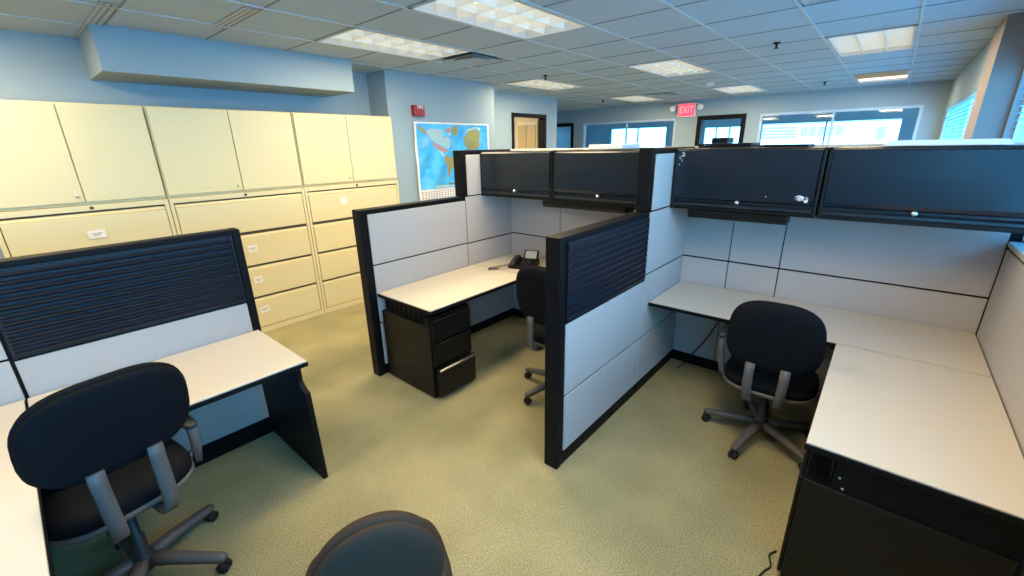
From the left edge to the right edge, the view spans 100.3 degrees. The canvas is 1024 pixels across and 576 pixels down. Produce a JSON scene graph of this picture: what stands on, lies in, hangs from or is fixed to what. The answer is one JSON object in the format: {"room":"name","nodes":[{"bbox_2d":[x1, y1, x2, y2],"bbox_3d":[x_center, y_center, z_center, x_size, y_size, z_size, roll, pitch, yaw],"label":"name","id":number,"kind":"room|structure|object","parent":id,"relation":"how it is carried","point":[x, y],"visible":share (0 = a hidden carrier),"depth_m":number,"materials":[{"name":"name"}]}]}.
{"room":"open-plan office","nodes":[
{"label":"open-plan office","id":0,"kind":"room"},
{"bbox_2d":[0,29,370,258],"bbox_3d":[-4.879,-0.334,2.250,0.100,3.000,9.460,14,24,38],"label":"wall","id":1,"kind":"structure","parent":0,"point":[33,66],"depth_m":3.51,"materials":[{"name":"blue paint"}]},
{"bbox_2d":[77,23,354,96],"bbox_3d":[-2.565,-2.042,3.962,0.640,0.324,2.000,14,24,38],"label":"ceiling soffit","id":2,"kind":"structure","parent":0,"point":[109,53],"depth_m":3.58,"materials":[{"name":"blue paint"}]},
{"bbox_2d":[366,57,494,203],"bbox_3d":[-1.075,-1.729,6.227,0.550,3.000,1.890,14,24,38],"label":"wall","id":3,"kind":"structure","parent":0,"point":[392,94],"depth_m":5.52,"materials":[{"name":"blue paint"}]},
{"bbox_2d":[411,105,424,116],"bbox_3d":[-1.191,-2.251,5.425,0.070,0.130,0.170,14,24,38],"label":"fire alarm","id":4,"kind":"object","parent":3,"relation":"attached to","point":[416,110],"visible":1,"depth_m":5.39,"materials":[{"name":"red plastic"}]},
{"bbox_2d":[413,122,488,200],"bbox_3d":[-0.792,-1.811,6.061,0.034,0.990,1.380,14,24,38],"label":"map poster","id":5,"kind":"object","parent":3,"relation":"attached to","point":[435,142],"visible":0.62,"depth_m":5.85,"materials":[{"name":"blue paper"}]},
{"bbox_2d":[50,302,817,575],"bbox_3d":[0.227,-0.030,5.984,11.500,0.120,21.500,14,24,38],"label":"floor","id":6,"kind":"structure","parent":0,"point":[656,490],"depth_m":2.43,"materials":[{"name":"carpet"}]},
{"bbox_2d":[0,337,27,406],"bbox_3d":[-2.662,0.679,1.664,0.091,1.364,1.070,14,24,38],"label":"partition panel","id":7,"kind":"object","parent":6,"relation":"on","point":[11,389],"visible":0.23,"depth_m":1.96,"materials":[{"name":"black"}]},
{"bbox_2d":[0,400,53,575],"bbox_3d":[-1.815,1.126,1.288,1.828,0.720,0.725,14,24,38],"label":"countertop","id":8,"kind":"structure","parent":6,"relation":"on","point":[24,541],"depth_m":1.33,"materials":[{"name":"laminate"}]},
{"bbox_2d":[0,199,176,257],"bbox_3d":[-3.425,0.000,3.653,0.436,1.428,1.009,14,24,38],"label":"file","id":9,"kind":"object","parent":6,"relation":"on","point":[33,231],"visible":0.31,"depth_m":3.30,"materials":[{"name":"beige metal"}]},
{"bbox_2d":[0,100,165,211],"bbox_3d":[-3.444,-1.028,3.311,0.438,0.735,1.009,14,24,38],"label":"storage cabinet","id":10,"kind":"object","parent":9,"relation":"on","point":[53,154],"visible":1,"depth_m":3.19,"materials":[{"name":"beige metal"}]},
{"bbox_2d":[7,362,232,575],"bbox_3d":[-1.607,0.769,1.724,0.721,1.113,0.658,10,21,30],"label":"office chair","id":11,"kind":"object","parent":6,"relation":"on","point":[101,452],"visible":0.92,"depth_m":1.52,"materials":[{"name":"black fabric"}]},
{"bbox_2d":[7,362,189,487],"bbox_3d":[-1.387,0.466,1.481,0.155,0.392,0.471,10,21,30],"label":"backrest","id":12,"kind":"object","parent":11,"relation":"on","point":[57,442],"depth_m":1.42,"materials":[{"name":"black fabric"}]},
{"bbox_2d":[41,439,191,540],"bbox_3d":[-1.639,0.799,1.758,0.470,0.103,0.490,10,21,30],"label":"seat cushion","id":13,"kind":"object","parent":11,"relation":"on","point":[71,513],"depth_m":1.64,"materials":[{"name":"black fabric"}]},
{"bbox_2d":[0,228,269,450],"bbox_3d":[-1.980,0.415,2.418,0.107,1.364,1.030,14,24,38],"label":"partition panel","id":14,"kind":"object","parent":6,"relation":"on","point":[70,317],"visible":0.59,"depth_m":2.23,"materials":[{"name":"black"}]},
{"bbox_2d":[27,330,327,478],"bbox_3d":[-1.662,0.803,2.253,0.738,0.720,1.015,14,24,38],"label":"desk","id":15,"kind":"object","parent":6,"relation":"on","point":[216,371],"depth_m":2.40,"materials":[{"name":"laminate"}]},
{"bbox_2d":[165,187,324,331],"bbox_3d":[-2.717,-0.274,4.435,0.436,1.428,1.159,14,24,38],"label":"file","id":16,"kind":"object","parent":6,"relation":"on","point":[273,226],"visible":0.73,"depth_m":4.39,"materials":[{"name":"beige metal"}]},
{"bbox_2d":[142,106,301,197],"bbox_3d":[-2.736,-1.302,4.094,0.438,0.735,1.159,14,24,38],"label":"storage cabinet","id":17,"kind":"object","parent":16,"relation":"on","point":[198,151],"visible":0.94,"depth_m":3.89,"materials":[{"name":"beige metal"}]},
{"bbox_2d":[302,180,399,312],"bbox_3d":[-1.955,-0.568,5.277,0.436,1.428,1.174,14,24,38],"label":"file","id":18,"kind":"object","parent":6,"relation":"on","point":[329,207],"visible":0.59,"depth_m":4.93,"materials":[{"name":"beige metal"}]},
{"bbox_2d":[290,112,396,186],"bbox_3d":[-1.975,-1.596,4.935,0.438,0.735,1.174,14,24,38],"label":"storage cabinet","id":19,"kind":"object","parent":18,"relation":"on","point":[332,149],"visible":0.97,"depth_m":4.74,"materials":[{"name":"beige metal"}]},
{"bbox_2d":[305,510,452,575],"bbox_3d":[-0.470,0.948,1.444,0.652,0.907,0.651,-9,20,-23],"label":"office chair","id":20,"kind":"object","parent":6,"relation":"on","point":[389,542],"visible":1,"depth_m":1.10,"materials":[{"name":"black fabric"}]},
{"bbox_2d":[352,196,471,375],"bbox_3d":[-0.797,-0.057,3.753,0.091,1.374,1.080,14,24,38],"label":"partition panel","id":21,"kind":"object","parent":6,"relation":"on","point":[398,245],"visible":0.75,"depth_m":3.51,"materials":[{"name":"black"}]},
{"bbox_2d":[382,299,475,397],"bbox_3d":[-0.653,0.417,3.410,0.662,0.686,0.393,14,24,38],"label":"drawer pedestal","id":22,"kind":"object","parent":6,"relation":"on","point":[432,354],"visible":0.93,"depth_m":3.24,"materials":[{"name":"black metal"}]},
{"bbox_2d":[377,264,516,315],"bbox_3d":[-0.467,-0.019,3.565,0.655,0.032,1.080,14,24,38],"label":"countertop","id":23,"kind":"structure","parent":22,"relation":"on","point":[430,296],"depth_m":3.44,"materials":[{"name":"laminate"}]},
{"bbox_2d":[453,149,512,333],"bbox_3d":[-0.227,-0.468,4.324,0.091,1.774,0.770,14,24,38],"label":"partition panel","id":24,"kind":"object","parent":6,"relation":"on","point":[488,218],"visible":0.48,"depth_m":4.21,"materials":[{"name":"black fabric"}]},
{"bbox_2d":[517,121,537,148],"bbox_3d":[0.369,-2.295,9.020,0.520,2.260,0.180,14,24,38],"label":"tall cabinet","id":25,"kind":"object","parent":6,"relation":"on","point":[527,132],"visible":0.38,"depth_m":8.67,"materials":[{"name":"beige paint"}]},
{"bbox_2d":[516,265,545,404],"bbox_3d":[0.356,0.290,3.147,0.655,1.052,0.659,14,24,38],"label":"office chair","id":26,"kind":"object","parent":6,"relation":"on","point":[530,279],"visible":0.32,"depth_m":2.93,"materials":[{"name":"black fabric"}]},
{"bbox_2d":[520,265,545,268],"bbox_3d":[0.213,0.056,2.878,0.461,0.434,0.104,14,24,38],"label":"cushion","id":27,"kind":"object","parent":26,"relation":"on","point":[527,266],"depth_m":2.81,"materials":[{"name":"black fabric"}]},
{"bbox_2d":[533,322,544,344],"bbox_3d":[0.382,0.327,3.168,0.490,0.103,0.470,14,24,38],"label":"seat cushion","id":28,"kind":"object","parent":26,"relation":"on","point":[539,330],"depth_m":3.06,"materials":[{"name":"black fabric"}]},
{"bbox_2d":[510,147,656,318],"bbox_3d":[0.628,-0.394,4.049,1.745,1.773,0.089,14,24,38],"label":"partition panel","id":29,"kind":"object","parent":6,"relation":"on","point":[532,222],"visible":0.02,"depth_m":4.24,"materials":[{"name":"black fabric"}]},
{"bbox_2d":[475,253,545,273],"bbox_3d":[0.445,-0.052,3.877,1.640,0.200,0.564,14,24,38],"label":"countertop","id":30,"kind":"structure","parent":29,"relation":"attached to","point":[506,259],"depth_m":4.17,"materials":[{"name":"laminate"}]},
{"bbox_2d":[488,250,539,269],"bbox_3d":[0.023,-0.261,4.005,0.399,0.130,0.358,6,20,20],"label":"desk phone","id":31,"kind":"object","parent":30,"relation":"on","point":[530,257],"visible":0.98,"depth_m":4.02,"materials":[{"name":"black plastic"}]},
{"bbox_2d":[524,250,538,258],"bbox_3d":[0.185,-0.319,4.087,0.140,0.078,0.065,6,20,20],"label":"screen","id":32,"kind":"object","parent":31,"relation":"attached to","point":[529,254],"depth_m":4.08,"materials":[{"name":"grey"}]},
{"bbox_2d":[480,149,579,200],"bbox_3d":[0.154,-1.040,3.880,0.814,0.400,0.443,14,24,38],"label":"upper cabinet","id":33,"kind":"object","parent":29,"relation":"attached to","point":[505,173],"visible":0.77,"depth_m":3.69,"materials":[{"name":"black metal"}]},
{"bbox_2d":[553,149,638,206],"bbox_3d":[0.785,-0.881,3.364,0.829,0.400,0.443,14,24,38],"label":"upper cabinet","id":34,"kind":"object","parent":29,"relation":"attached to","point":[599,177],"visible":0.59,"depth_m":3.22,"materials":[{"name":"black metal"}]},
{"bbox_2d":[542,200,633,213],"bbox_3d":[0.602,-0.664,3.462,0.760,0.059,0.165,14,24,38],"label":"light","id":35,"kind":"object","parent":34,"relation":"attached to","point":[551,204],"visible":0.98,"depth_m":3.36,"materials":[{"name":"black metal"}]},
{"bbox_2d":[589,144,639,149],"bbox_3d":[0.804,-1.110,3.356,0.290,0.037,0.300,14,24,38],"label":"flat box","id":36,"kind":"object","parent":34,"relation":"on","point":[598,146],"visible":1,"depth_m":3.25,"materials":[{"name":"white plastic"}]},
{"bbox_2d":[544,211,649,469],"bbox_3d":[0.550,0.273,2.677,0.107,1.374,1.040,14,24,38],"label":"partition panel","id":37,"kind":"object","parent":6,"relation":"on","point":[595,277],"visible":1,"depth_m":2.51,"materials":[{"name":"black"}]},
{"bbox_2d":[635,146,694,392],"bbox_3d":[1.107,-0.133,3.234,0.091,1.774,0.770,14,24,38],"label":"partition panel","id":38,"kind":"object","parent":6,"relation":"on","point":[667,225],"visible":0.62,"depth_m":3.12,"materials":[{"name":"black"}]},
{"bbox_2d":[701,300,833,468],"bbox_3d":[1.555,0.481,2.587,0.655,0.997,0.659,13,23,36],"label":"office chair","id":39,"kind":"object","parent":6,"relation":"on","point":[776,349],"visible":0.85,"depth_m":2.37,"materials":[{"name":"black fabric"}]},
{"bbox_2d":[724,355,819,400],"bbox_3d":[1.581,0.529,2.614,0.490,0.103,0.470,13,23,36],"label":"seat cushion","id":40,"kind":"object","parent":39,"relation":"on","point":[764,385],"depth_m":2.45,"materials":[{"name":"black fabric"}]},
{"bbox_2d":[727,300,826,375],"bbox_3d":[1.421,0.275,2.321,0.461,0.434,0.104,13,23,36],"label":"cushion","id":41,"kind":"object","parent":39,"relation":"on","point":[797,346],"depth_m":2.27,"materials":[{"name":"black fabric"}]},
{"bbox_2d":[758,550,776,575],"bbox_3d":[1.128,1.240,1.894,0.244,0.008,0.028,-18,25,-41],"label":"cable","id":42,"kind":"object","parent":6,"relation":"on","point":[772,552],"visible":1,"depth_m":1.90,"materials":[{"name":"black rubber"}]},
{"bbox_2d":[671,141,1023,390],"bbox_3d":[2.067,-0.069,2.986,1.803,1.773,0.089,14,24,38],"label":"partition panel","id":43,"kind":"object","parent":6,"relation":"on","point":[932,276],"visible":0.3,"depth_m":2.79,"materials":[{"name":"black"}]},
{"bbox_2d":[670,146,835,218],"bbox_3d":[1.572,-0.727,2.853,0.858,0.400,0.410,14,24,38],"label":"upper cabinet","id":44,"kind":"object","parent":43,"relation":"attached to","point":[781,181],"visible":0.93,"depth_m":2.67,"materials":[{"name":"black metal"}]},
{"bbox_2d":[698,143,760,147],"bbox_3d":[1.467,-0.963,2.884,0.320,0.028,0.270,14,24,38],"label":"tray","id":45,"kind":"object","parent":44,"relation":"on","point":[709,145],"visible":0.93,"depth_m":2.78,"materials":[{"name":"black plastic"}]},
{"bbox_2d":[711,137,733,142],"bbox_3d":[1.438,-1.007,2.916,0.100,0.036,0.160,14,24,38],"label":"box","id":46,"kind":"object","parent":45,"relation":"on","point":[727,139],"visible":0.92,"depth_m":2.86,"materials":[{"name":"black"}]},
{"bbox_2d":[688,209,789,224],"bbox_3d":[1.505,-0.483,2.861,0.590,0.059,0.165,14,24,38],"label":"light","id":47,"kind":"object","parent":44,"relation":"attached to","point":[702,214],"visible":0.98,"depth_m":2.78,"materials":[{"name":"black metal"}]},
{"bbox_2d":[759,144,814,146],"bbox_3d":[1.741,-0.902,2.707,0.260,0.014,0.280,14,24,38],"label":"folder","id":48,"kind":"object","parent":44,"relation":"on","point":[771,145],"visible":1,"depth_m":2.60,"materials":[{"name":"black"}]},
{"bbox_2d":[648,281,991,377],"bbox_3d":[1.837,0.275,2.808,1.701,0.200,0.635,14,24,38],"label":"countertop","id":49,"kind":"structure","parent":43,"relation":"attached to","point":[938,346],"depth_m":2.54,"materials":[{"name":"laminate"}]},
{"bbox_2d":[676,321,718,368],"bbox_3d":[1.531,0.351,3.486,0.313,0.692,0.094,3,19,13],"label":"cable","id":50,"kind":"object","parent":49,"relation":"hanging from","point":[717,321],"visible":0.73,"depth_m":3.52,"materials":[{"name":"black rubber"}]},
{"bbox_2d":[816,145,1023,233],"bbox_3d":[2.221,-0.565,2.325,0.832,0.400,0.408,14,24,38],"label":"upper cabinet","id":51,"kind":"object","parent":43,"relation":"attached to","point":[964,187],"visible":1,"depth_m":2.16,"materials":[{"name":"black metal"}]},
{"bbox_2d":[883,139,1013,145],"bbox_3d":[2.268,-0.767,2.249,0.480,0.026,0.280,14,24,38],"label":"flat box","id":52,"kind":"object","parent":51,"relation":"on","point":[947,141],"visible":1,"depth_m":2.14,"materials":[{"name":"white cardboard"}]},
{"bbox_2d":[776,450,1023,575],"bbox_3d":[1.541,0.915,1.777,0.585,0.686,0.588,14,24,38],"label":"pedestal","id":53,"kind":"object","parent":6,"relation":"on","point":[844,519],"visible":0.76,"depth_m":1.54,"materials":[{"name":"black metal"}]},
{"bbox_2d":[804,344,1023,527],"bbox_3d":[1.690,0.517,1.820,0.606,0.032,1.089,14,24,38],"label":"countertop","id":54,"kind":"structure","parent":53,"relation":"on","point":[945,433],"depth_m":1.67,"materials":[{"name":"laminate"}]},
{"bbox_2d":[976,242,1023,575],"bbox_3d":[2.079,0.597,1.786,0.056,1.264,1.950,14,24,38],"label":"partition panel","id":55,"kind":"object","parent":6,"relation":"on","point":[1000,334],"visible":0.35,"depth_m":2.01,"materials":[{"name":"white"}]},
{"bbox_2d":[0,0,1023,110],"bbox_3d":[-1.732,-2.139,3.724,9.925,0.020,16.570,14,24,38],"label":"ceiling","id":56,"kind":"structure","parent":0,"point":[404,22],"depth_m":3.59,"materials":[{"name":"tile"}]},
{"bbox_2d":[73,1,118,37],"bbox_3d":[-2.938,-1.859,2.998,1.260,0.007,0.090,14,24,38],"label":"linear air slot","id":57,"kind":"object","parent":56,"relation":"attached to","point":[98,15],"visible":0.73,"depth_m":2.82,"materials":[{"name":"silver metal"}]},
{"bbox_2d":[211,6,259,28],"bbox_3d":[-1.921,-1.864,2.952,0.660,0.007,0.090,14,24,38],"label":"linear air slot","id":58,"kind":"object","parent":56,"relation":"attached to","point":[245,11],"visible":1,"depth_m":2.92,"materials":[{"name":"silver metal"}]},
{"bbox_2d":[315,27,470,60],"bbox_3d":[-1.030,-2.234,3.853,0.623,0.108,1.234,14,24,38],"label":"ceiling light","id":59,"kind":"object","parent":56,"relation":"attached to","point":[357,38],"visible":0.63,"depth_m":3.87,"materials":[{"name":"grey plastic"}]},
{"bbox_2d":[435,52,509,66],"bbox_3d":[-0.417,-2.459,4.534,0.623,0.092,0.605,14,24,38],"label":"ceiling vent","id":60,"kind":"object","parent":56,"relation":"in","point":[472,59],"visible":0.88,"depth_m":4.56,"materials":[{"name":"grey metal"}]},
{"bbox_2d":[408,0,586,39],"bbox_3d":[-0.046,-1.987,3.049,0.623,0.108,1.234,14,24,38],"label":"ceiling light","id":61,"kind":"object","parent":56,"relation":"attached to","point":[515,18],"visible":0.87,"depth_m":3.09,"materials":[{"name":"grey plastic"}]},
{"bbox_2d":[0,0,1023,110],"bbox_3d":[-1.611,-2.094,3.617,10.259,0.012,16.550,14,24,38],"label":"trim","id":62,"kind":"structure","parent":56,"relation":"attached to","point":[796,2],"depth_m":3.80,"materials":[{"name":"grey metal"}]},
{"bbox_2d":[504,79,582,90],"bbox_3d":[0.521,-3.147,6.512,0.623,0.108,1.234,14,24,38],"label":"ceiling light","id":63,"kind":"object","parent":56,"relation":"attached to","point":[533,83],"visible":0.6,"depth_m":6.56,"materials":[{"name":"grey plastic"}]},
{"bbox_2d":[610,95,661,101],"bbox_3d":[2.564,-3.937,8.769,0.623,0.108,1.234,14,24,38],"label":"ceiling light","id":64,"kind":"object","parent":56,"relation":"attached to","point":[636,98],"visible":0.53,"depth_m":8.82,"materials":[{"name":"grey plastic"}]},
{"bbox_2d":[643,92,681,96],"bbox_3d":[2.851,-3.723,8.145,0.623,0.092,0.605,14,24,38],"label":"ceiling vent","id":65,"kind":"object","parent":56,"relation":"in","point":[666,93],"visible":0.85,"depth_m":8.18,"materials":[{"name":"grey metal"}]},
{"bbox_2d":[627,59,713,76],"bbox_3d":[1.996,-2.777,5.306,0.623,0.108,1.234,14,24,38],"label":"ceiling light","id":66,"kind":"object","parent":56,"relation":"attached to","point":[674,67],"visible":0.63,"depth_m":5.34,"materials":[{"name":"grey plastic"}]},
{"bbox_2d":[710,85,765,93],"bbox_3d":[4.039,-3.566,7.563,0.623,0.108,1.234,14,24,38],"label":"ceiling light","id":67,"kind":"object","parent":56,"relation":"attached to","point":[742,88],"visible":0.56,"depth_m":7.61,"materials":[{"name":"grey plastic"}]},
{"bbox_2d":[773,42,780,48],"bbox_3d":[2.486,-2.279,4.017,0.068,0.051,0.068,14,24,38],"label":"sprinkler","id":68,"kind":"object","parent":56,"relation":"attached to","point":[775,43],"visible":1,"depth_m":4.01,"materials":[{"name":"black metal"}]},
{"bbox_2d":[801,0,830,4],"bbox_3d":[2.042,-1.842,2.525,0.623,0.092,0.605,14,24,38],"label":"ceiling light","id":69,"kind":"object","parent":56,"relation":"in","point":[805,2],"visible":1,"depth_m":2.87,"materials":[{"name":"grey plastic"}]},
{"bbox_2d":[825,24,918,56],"bbox_3d":[3.472,-2.406,4.101,0.623,0.108,1.234,14,24,38],"label":"ceiling light","id":70,"kind":"object","parent":56,"relation":"attached to","point":[899,38],"visible":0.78,"depth_m":4.11,"materials":[{"name":"grey plastic"}]},
{"bbox_2d":[852,69,910,82],"bbox_3d":[5.514,-3.189,6.360,0.623,0.122,1.234,14,24,38],"label":"ceiling light","id":71,"kind":"object","parent":56,"relation":"attached to","point":[901,74],"visible":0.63,"depth_m":6.26,"materials":[{"name":"grey plastic"}]},
{"bbox_2d":[859,74,907,80],"bbox_3d":[5.680,-3.244,6.546,0.583,0.020,0.684,14,24,38],"label":"diffuser","id":72,"kind":"object","parent":71,"relation":"attached to","point":[901,77],"depth_m":6.70,"materials":[{"name":"beige"}]},
{"bbox_2d":[494,91,556,148],"bbox_3d":[0.092,-2.318,7.933,0.120,3.000,2.370,14,24,38],"label":"wall","id":73,"kind":"structure","parent":0,"point":[505,103],"depth_m":7.58,"materials":[{"name":"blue paint"}]},
{"bbox_2d":[511,112,546,148],"bbox_3d":[0.296,-2.091,8.252,0.160,2.360,1.020,14,24,38],"label":"door","id":74,"kind":"structure","parent":73,"relation":"in","point":[542,119],"depth_m":8.21,"materials":[{"name":"black wood"}]},
{"bbox_2d":[514,117,537,148],"bbox_3d":[0.113,-2.600,9.289,1.640,2.680,0.015,14,24,38],"label":"wall","id":75,"kind":"structure","parent":0,"point":[516,119],"depth_m":8.95,"materials":[{"name":"beige paint"}]},
{"bbox_2d":[556,126,570,147],"bbox_3d":[1.084,-4.617,14.800,0.100,3.000,4.030,14,24,38],"label":"wall","id":76,"kind":"structure","parent":0,"point":[563,133],"depth_m":15.44,"materials":[{"name":"blue paint"}]},
{"bbox_2d":[586,108,919,147],"bbox_3d":[6.736,-4.063,12.791,11.200,3.000,0.150,14,24,38],"label":"wall","id":77,"kind":"structure","parent":0,"point":[911,114],"depth_m":11.73,"materials":[{"name":"blue paint"}]},
{"bbox_2d":[586,137,608,139],"bbox_3d":[2.966,-5.438,15.603,1.250,0.080,0.020,14,24,38],"label":"trim ledge","id":78,"kind":"object","parent":77,"relation":"attached to","point":[607,138],"visible":0.64,"depth_m":15.47,"materials":[{"name":"blue"}]},
{"bbox_2d":[610,126,667,146],"bbox_3d":[4.294,-4.773,14.696,2.050,1.440,0.070,14,24,38],"label":"window","id":79,"kind":"structure","parent":77,"relation":"in","point":[611,129],"depth_m":14.51,"materials":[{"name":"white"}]},
{"bbox_2d":[702,125,739,143],"bbox_3d":[6.359,-4.216,13.023,1.120,1.360,0.070,14,24,38],"label":"window","id":80,"kind":"structure","parent":77,"relation":"in","point":[730,126],"depth_m":12.95,"materials":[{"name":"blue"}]},
{"bbox_2d":[759,116,904,143],"bbox_3d":[8.293,-3.749,11.436,3.070,1.400,0.070,14,24,38],"label":"window","id":81,"kind":"structure","parent":77,"relation":"in","point":[903,117],"depth_m":11.08,"materials":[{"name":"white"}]},
{"bbox_2d":[557,76,969,147],"bbox_3d":[3.803,-3.074,9.988,10.200,3.000,0.120,14,24,38],"label":"wall","id":82,"kind":"structure","parent":0,"point":[934,95],"depth_m":8.42,"materials":[{"name":"blue paint"}]},
{"bbox_2d":[557,123,573,147],"bbox_3d":[1.391,-3.378,12.064,0.840,2.360,0.160,14,24,38],"label":"door","id":83,"kind":"structure","parent":82,"relation":"in","point":[562,124],"depth_m":11.52,"materials":[{"name":"black wood"}]},
{"bbox_2d":[583,118,675,147],"bbox_3d":[2.841,-3.418,10.717,2.440,1.430,0.070,14,24,38],"label":"window","id":84,"kind":"structure","parent":82,"relation":"in","point":[674,119],"depth_m":10.54,"materials":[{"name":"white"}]},
{"bbox_2d":[670,103,702,116],"bbox_3d":[3.867,-3.939,9.463,0.720,0.280,0.114,14,24,38],"label":"exit sign","id":85,"kind":"object","parent":82,"relation":"attached to","point":[686,109],"visible":1,"depth_m":9.44,"materials":[{"name":"red plastic"}]},
{"bbox_2d":[694,113,746,145],"bbox_3d":[4.523,-2.586,9.506,0.980,2.350,0.160,14,24,38],"label":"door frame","id":86,"kind":"structure","parent":82,"relation":"in","point":[700,119],"depth_m":9.14,"materials":[{"name":"black wood"}]},
{"bbox_2d":[756,105,923,143],"bbox_3d":[5.995,-2.626,8.140,2.440,1.430,0.070,14,24,38],"label":"window","id":87,"kind":"structure","parent":82,"relation":"in","point":[921,107],"depth_m":7.88,"materials":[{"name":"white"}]},
{"bbox_2d":[937,38,992,139],"bbox_3d":[5.711,-1.652,5.588,0.130,3.000,4.430,14,24,38],"label":"column","id":88,"kind":"structure","parent":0,"point":[967,82],"depth_m":5.03,"materials":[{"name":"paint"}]},
{"bbox_2d":[940,99,974,139],"bbox_3d":[5.662,-1.753,5.514,0.070,1.240,4.150,14,24,38],"label":"window","id":89,"kind":"structure","parent":88,"relation":"attached to","point":[955,135],"depth_m":5.44,"materials":[{"name":"blue glass"}]},
{"bbox_2d":[939,90,976,139],"bbox_3d":[5.638,-1.766,5.531,0.053,1.215,4.090,14,24,38],"label":"window blind","id":90,"kind":"object","parent":89,"relation":"attached to","point":[968,98],"visible":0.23,"depth_m":5.21,"materials":[{"name":"blue"}]},
{"bbox_2d":[963,12,1023,138],"bbox_3d":[4.059,-1.021,3.786,0.167,3.000,0.620,14,24,38],"label":"wall column","id":91,"kind":"structure","parent":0,"point":[1004,65],"depth_m":3.37,"materials":[{"name":"grey paint"}]},
{"bbox_2d":[1001,68,1023,141],"bbox_3d":[0.434,0.450,-0.431,0.122,3.000,12.120,14,24,38],"label":"wall window","id":92,"kind":"structure","parent":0,"point":[1010,126],"depth_m":3.32,"materials":[{"name":"blue glass"}]},
{"bbox_2d":[1012,91,1023,141],"bbox_3d":[2.728,-0.743,2.050,0.053,1.045,3.620,14,24,38],"label":"window blind","id":93,"kind":"object","parent":92,"relation":"attached to","point":[1023,91],"visible":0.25,"depth_m":3.11,"materials":[{"name":"blue plastic"}]},
{"label":"outside","id":94,"kind":"structure","parent":0,"visible":0},
{"bbox_3d":[46.821,-11.059,61.952,170.000,0.200,124.700,14,24,38],"label":"ground","id":95,"kind":"structure","parent":94,"visible":0},
{"bbox_2d":[760,119,901,144],"bbox_3d":[45.535,-14.090,51.396,28.600,12.250,12.600,14,24,38],"label":"office building","id":96,"kind":"structure","parent":95,"relation":"on","point":[882,131],"depth_m":49.16,"materials":[{"name":"white concrete"}]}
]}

